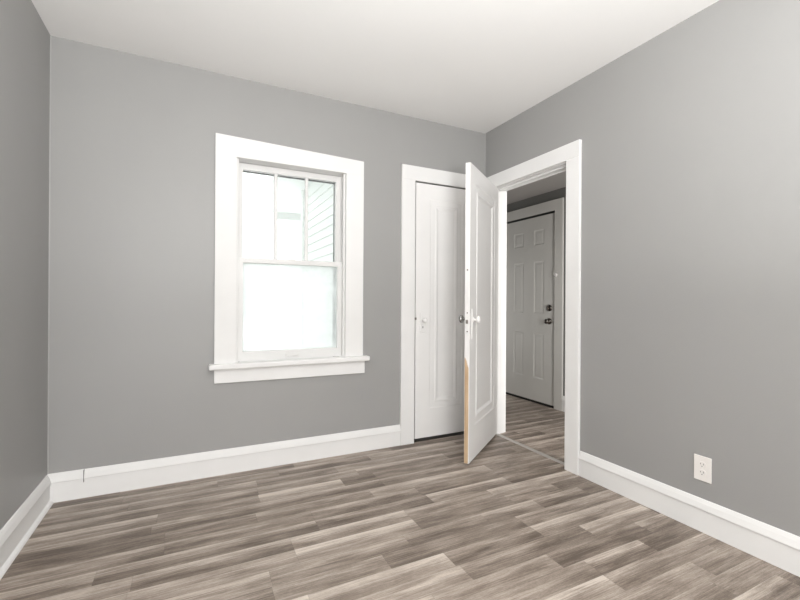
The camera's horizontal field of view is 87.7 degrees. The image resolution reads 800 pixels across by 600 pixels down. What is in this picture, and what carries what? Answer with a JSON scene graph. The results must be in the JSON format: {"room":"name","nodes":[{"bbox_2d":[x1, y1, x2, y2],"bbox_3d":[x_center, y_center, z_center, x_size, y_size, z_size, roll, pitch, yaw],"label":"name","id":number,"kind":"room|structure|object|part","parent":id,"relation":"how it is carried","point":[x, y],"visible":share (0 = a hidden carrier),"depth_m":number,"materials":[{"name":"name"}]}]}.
{"room":"empty bedroom","nodes":[
{"label":"empty bedroom","id":0,"kind":"room"},
{"bbox_2d":[0,0,49,529],"bbox_3d":[-0.918,-0.104,0.118,0.120,2.660,4.720,0,0,-26],"label":"wall","id":1,"kind":"structure","parent":0,"point":[24,37],"depth_m":1.92,"materials":[{"name":"grey paint"}]},
{"bbox_2d":[0,475,52,579],"bbox_3d":[-0.880,1.028,0.197,0.031,0.157,4.582,0,0,-26],"label":"baseboard","id":2,"kind":"structure","parent":1,"relation":"attached to","point":[19,528],"depth_m":1.90,"materials":[{"name":"white paint"}]},
{"bbox_2d":[48,36,484,473],"bbox_3d":[-0.678,-0.100,2.946,3.050,2.660,0.140,0,0,-26],"label":"wall","id":3,"kind":"structure","parent":0,"point":[132,163],"depth_m":2.52,"materials":[{"name":"grey paint"}]},
{"bbox_2d":[47,35,50,473],"bbox_3d":[-1.904,-0.246,2.261,0.004,2.383,0.004,0,0,-26],"label":"trim","id":4,"kind":"structure","parent":3,"relation":"attached to","point":[50,35],"depth_m":2.26,"materials":[{"name":"grey paint"}]},
{"bbox_2d":[47,424,400,502],"bbox_3d":[-0.954,1.030,2.723,2.130,0.157,0.020,0,0,-26],"label":"baseboard","id":5,"kind":"structure","parent":3,"relation":"attached to","point":[96,481],"depth_m":2.60,"materials":[{"name":"white paint"}]},
{"bbox_2d":[208,133,369,383],"bbox_3d":[-0.746,-0.257,2.905,1.071,1.578,0.232,0,0,-26],"label":"window","id":6,"kind":"structure","parent":3,"relation":"in","point":[234,298],"depth_m":2.86,"materials":[{"name":"white paint"}]},
{"bbox_3d":[-1.107,-0.256,2.644,0.126,1.318,0.020,0,0,-26],"label":"casing","id":7,"kind":"part","parent":6,"relation":"part of","materials":[{"name":"white paint"}]},
{"bbox_3d":[-0.766,-0.576,2.929,0.726,0.670,0.034,0,0,-26],"label":"sash","id":8,"kind":"part","parent":6,"relation":"part of","materials":[{"name":"glass"}]},
{"bbox_3d":[-0.781,-0.247,2.956,0.730,1.332,0.014,0,0,-26],"label":"storm frame","id":9,"kind":"part","parent":6,"relation":"part of","materials":[{"name":"white glass"}]},
{"bbox_3d":[-0.714,-0.979,2.837,0.994,0.133,0.020,0,0,-26],"label":"head casing","id":10,"kind":"part","parent":6,"relation":"part of","materials":[{"name":"white paint"}]},
{"bbox_3d":[-0.749,0.064,2.886,0.726,0.682,0.034,0,0,-26],"label":"sash","id":11,"kind":"part","parent":6,"relation":"part of","materials":[{"name":"glass"}]},
{"bbox_3d":[-0.751,0.049,2.891,0.650,0.593,0.003,0,0,-26],"label":"glass pane","id":12,"kind":"part","parent":6,"relation":"part of","materials":[{"name":"white glass"}]},
{"bbox_3d":[-0.332,-0.251,3.026,0.134,1.318,0.020,0,0,-26],"label":"casing","id":13,"kind":"part","parent":6,"relation":"part of","materials":[{"name":"white paint"}]},
{"bbox_2d":[400,164,465,444],"bbox_3d":[0.326,0.039,3.429,0.779,2.159,0.161,0,0,-26],"label":"trim","id":14,"kind":"structure","parent":3,"relation":"attached to","point":[410,174],"depth_m":3.21,"materials":[{"name":"white paint"}]},
{"bbox_3d":[0.059,0.091,3.220,0.117,2.046,0.020,0,0,-26],"label":"casing","id":15,"kind":"part","parent":14,"relation":"part of","materials":[{"name":"white paint"}]},
{"bbox_3d":[0.363,-0.985,3.366,0.779,0.112,0.021,0,0,-26],"label":"head casing","id":16,"kind":"part","parent":14,"relation":"part of","materials":[{"name":"white paint"}]},
{"bbox_2d":[414,182,465,438],"bbox_3d":[0.382,0.085,3.377,0.583,2.009,0.088,0,0,-26],"label":"door","id":17,"kind":"structure","parent":3,"relation":"in","point":[439,358],"depth_m":3.36,"materials":[{"name":"white paint"}]},
{"bbox_2d":[485,133,485,163],"bbox_3d":[0.727,-1.226,3.554,0.005,0.390,0.005,0,0,-26],"label":"trim","id":18,"kind":"structure","parent":3,"relation":"attached to","point":[485,133],"depth_m":3.55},
{"bbox_2d":[253,176,312,213],"bbox_3d":[-0.873,-1.475,5.215,1.350,0.070,4.110,0,0,-26],"label":"sky","id":19,"kind":"structure","parent":0,"point":[289,190],"depth_m":5.86,"materials":[{"name":"white"}]},
{"bbox_2d":[277,212,300,221],"bbox_3d":[-1.603,-1.388,7.091,1.000,0.110,0.100,0,0,-26],"label":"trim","id":20,"kind":"structure","parent":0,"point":[280,215],"depth_m":6.92,"materials":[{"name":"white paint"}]},
{"bbox_2d":[300,182,332,347],"bbox_3d":[-0.721,-0.114,4.429,0.095,2.650,2.560,0,0,-26],"label":"wall","id":21,"kind":"structure","parent":0,"point":[320,195],"depth_m":4.74,"materials":[{"name":"white paint"}]},
{"bbox_2d":[31,0,718,132],"bbox_3d":[0.431,-1.475,0.858,3.180,0.100,4.860,0,0,-26],"label":"ceiling","id":22,"kind":"structure","parent":0,"point":[474,65],"depth_m":2.29,"materials":[{"name":"paint"}]},
{"bbox_2d":[0,394,799,599],"bbox_3d":[0.443,1.116,2.074,4.075,0.001,6.120,0,0,-26],"label":"floor","id":23,"kind":"structure","parent":0,"point":[415,521],"depth_m":1.93,"materials":[{"name":"grey laminate"}]},
{"bbox_2d":[496,434,563,464],"bbox_3d":[0.979,1.117,3.134,0.038,0.006,0.743,0,0,-26],"label":"threshold strip","id":24,"kind":"object","parent":23,"relation":"on","point":[500,435],"visible":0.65,"depth_m":3.11,"materials":[{"name":"metal"}]},
{"bbox_2d":[507,187,565,395],"bbox_3d":[1.797,0.003,4.087,0.140,2.485,3.500,0,0,-26],"label":"wall","id":25,"kind":"structure","parent":0,"point":[559,193],"depth_m":4.37,"materials":[{"name":"paint"}]},
{"bbox_2d":[506,213,554,408],"bbox_3d":[1.466,0.168,4.666,0.180,2.152,0.790,0,0,-26],"label":"door","id":26,"kind":"structure","parent":25,"relation":"in","point":[530,242],"depth_m":4.63,"materials":[{"name":"paint"}]},
{"bbox_3d":[1.545,0.224,4.371,0.062,0.066,0.066,0,0,-26],"label":"knob","id":27,"kind":"part","parent":26,"relation":"part of","materials":[{"name":"brown metal"}]},
{"bbox_2d":[507,197,563,410],"bbox_3d":[1.431,0.042,4.648,0.021,2.163,0.980,0,0,-26],"label":"trim","id":28,"kind":"structure","parent":25,"relation":"attached to","point":[557,205],"depth_m":4.25,"materials":[{"name":"paint"}]},
{"bbox_3d":[1.437,-0.985,4.649,0.021,0.109,0.980,0,0,-26],"label":"head casing","id":29,"kind":"part","parent":28,"relation":"part of","materials":[{"name":"paint"}]},
{"bbox_3d":[1.623,0.094,4.256,0.020,2.060,0.107,0,0,-26],"label":"casing","id":30,"kind":"part","parent":28,"relation":"part of","materials":[{"name":"paint"}]},
{"bbox_2d":[562,396,564,411],"bbox_3d":[2.068,1.048,3.343,0.020,0.157,1.922,0,0,-26],"label":"baseboard","id":31,"kind":"structure","parent":25,"relation":"attached to","point":[563,398],"depth_m":4.19,"materials":[{"name":"white paint"}]},
{"bbox_2d":[507,171,565,204],"bbox_3d":[1.292,-1.193,3.836,1.000,0.100,3.500,0,0,-26],"label":"ceiling","id":32,"kind":"structure","parent":0,"point":[557,181],"depth_m":4.26,"materials":[{"name":"paint"}]},
{"bbox_2d":[485,0,799,536],"bbox_3d":[1.791,-0.087,1.531,0.130,2.660,4.860,0,0,-26],"label":"wall","id":33,"kind":"structure","parent":0,"point":[690,137],"depth_m":2.06,"materials":[{"name":"grey paint"}]},
{"bbox_2d":[459,162,498,463],"bbox_3d":[0.621,0.088,3.122,0.155,2.015,0.771,0,0,27],"label":"door","id":34,"kind":"structure","parent":33,"relation":"in","point":[482,196],"depth_m":3.02,"materials":[{"name":"white paint"}]},
{"bbox_3d":[0.433,0.131,2.868,0.057,0.057,0.057,0,0,27],"label":"knob","id":35,"kind":"part","parent":34,"relation":"part of","materials":[{"name":"silver metal"}]},
{"bbox_3d":[0.522,0.132,2.821,0.052,0.050,0.050,0,0,27],"label":"knob","id":36,"kind":"part","parent":34,"relation":"part of","materials":[{"name":"white paint"}]},
{"bbox_2d":[487,139,581,474],"bbox_3d":[0.996,0.046,3.140,0.173,2.148,0.995,0,0,-26],"label":"trim","id":37,"kind":"structure","parent":33,"relation":"attached to","point":[532,170],"depth_m":2.73,"materials":[{"name":"white paint"}]},
{"bbox_3d":[0.940,-0.975,3.097,0.023,0.107,0.972,0,0,-26],"label":"head casing","id":38,"kind":"part","parent":37,"relation":"part of","materials":[{"name":"white paint"}]},
{"bbox_3d":[1.065,0.046,3.174,0.020,2.148,0.995,0,0,-26],"label":"hall casing","id":39,"kind":"part","parent":37,"relation":"part of","materials":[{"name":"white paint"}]},
{"bbox_3d":[1.125,0.099,2.709,0.022,2.042,0.108,0,0,-26],"label":"casing","id":40,"kind":"part","parent":37,"relation":"part of","materials":[{"name":"white paint"}]},
{"bbox_2d":[578,451,799,576],"bbox_3d":[1.942,1.046,1.042,0.020,0.157,3.604,0,0,-26],"label":"baseboard","id":41,"kind":"structure","parent":33,"relation":"attached to","point":[780,548],"depth_m":2.02,"materials":[{"name":"white paint"}]},
{"bbox_2d":[694,454,711,483],"bbox_3d":[1.467,0.818,2.020,0.009,0.120,0.077,0,0,-26],"label":"electrical outlet","id":42,"kind":"object","parent":33,"relation":"attached to","point":[702,465],"visible":1,"depth_m":2.02,"materials":[{"name":"white plastic"}]},
{"bbox_2d":[698,461,705,467],"bbox_3d":[1.465,0.798,2.019,0.003,0.029,0.034,0,0,-26],"label":"receptacle","id":43,"kind":"object","parent":42,"relation":"attached to","point":[701,464],"depth_m":2.02,"materials":[{"name":"white plastic"}]},
{"bbox_2d":[698,469,705,475],"bbox_3d":[1.465,0.837,2.019,0.003,0.029,0.034,0,0,-26],"label":"receptacle","id":44,"kind":"object","parent":42,"relation":"attached to","point":[701,472],"depth_m":2.02,"materials":[{"name":"white plastic"}]}
]}

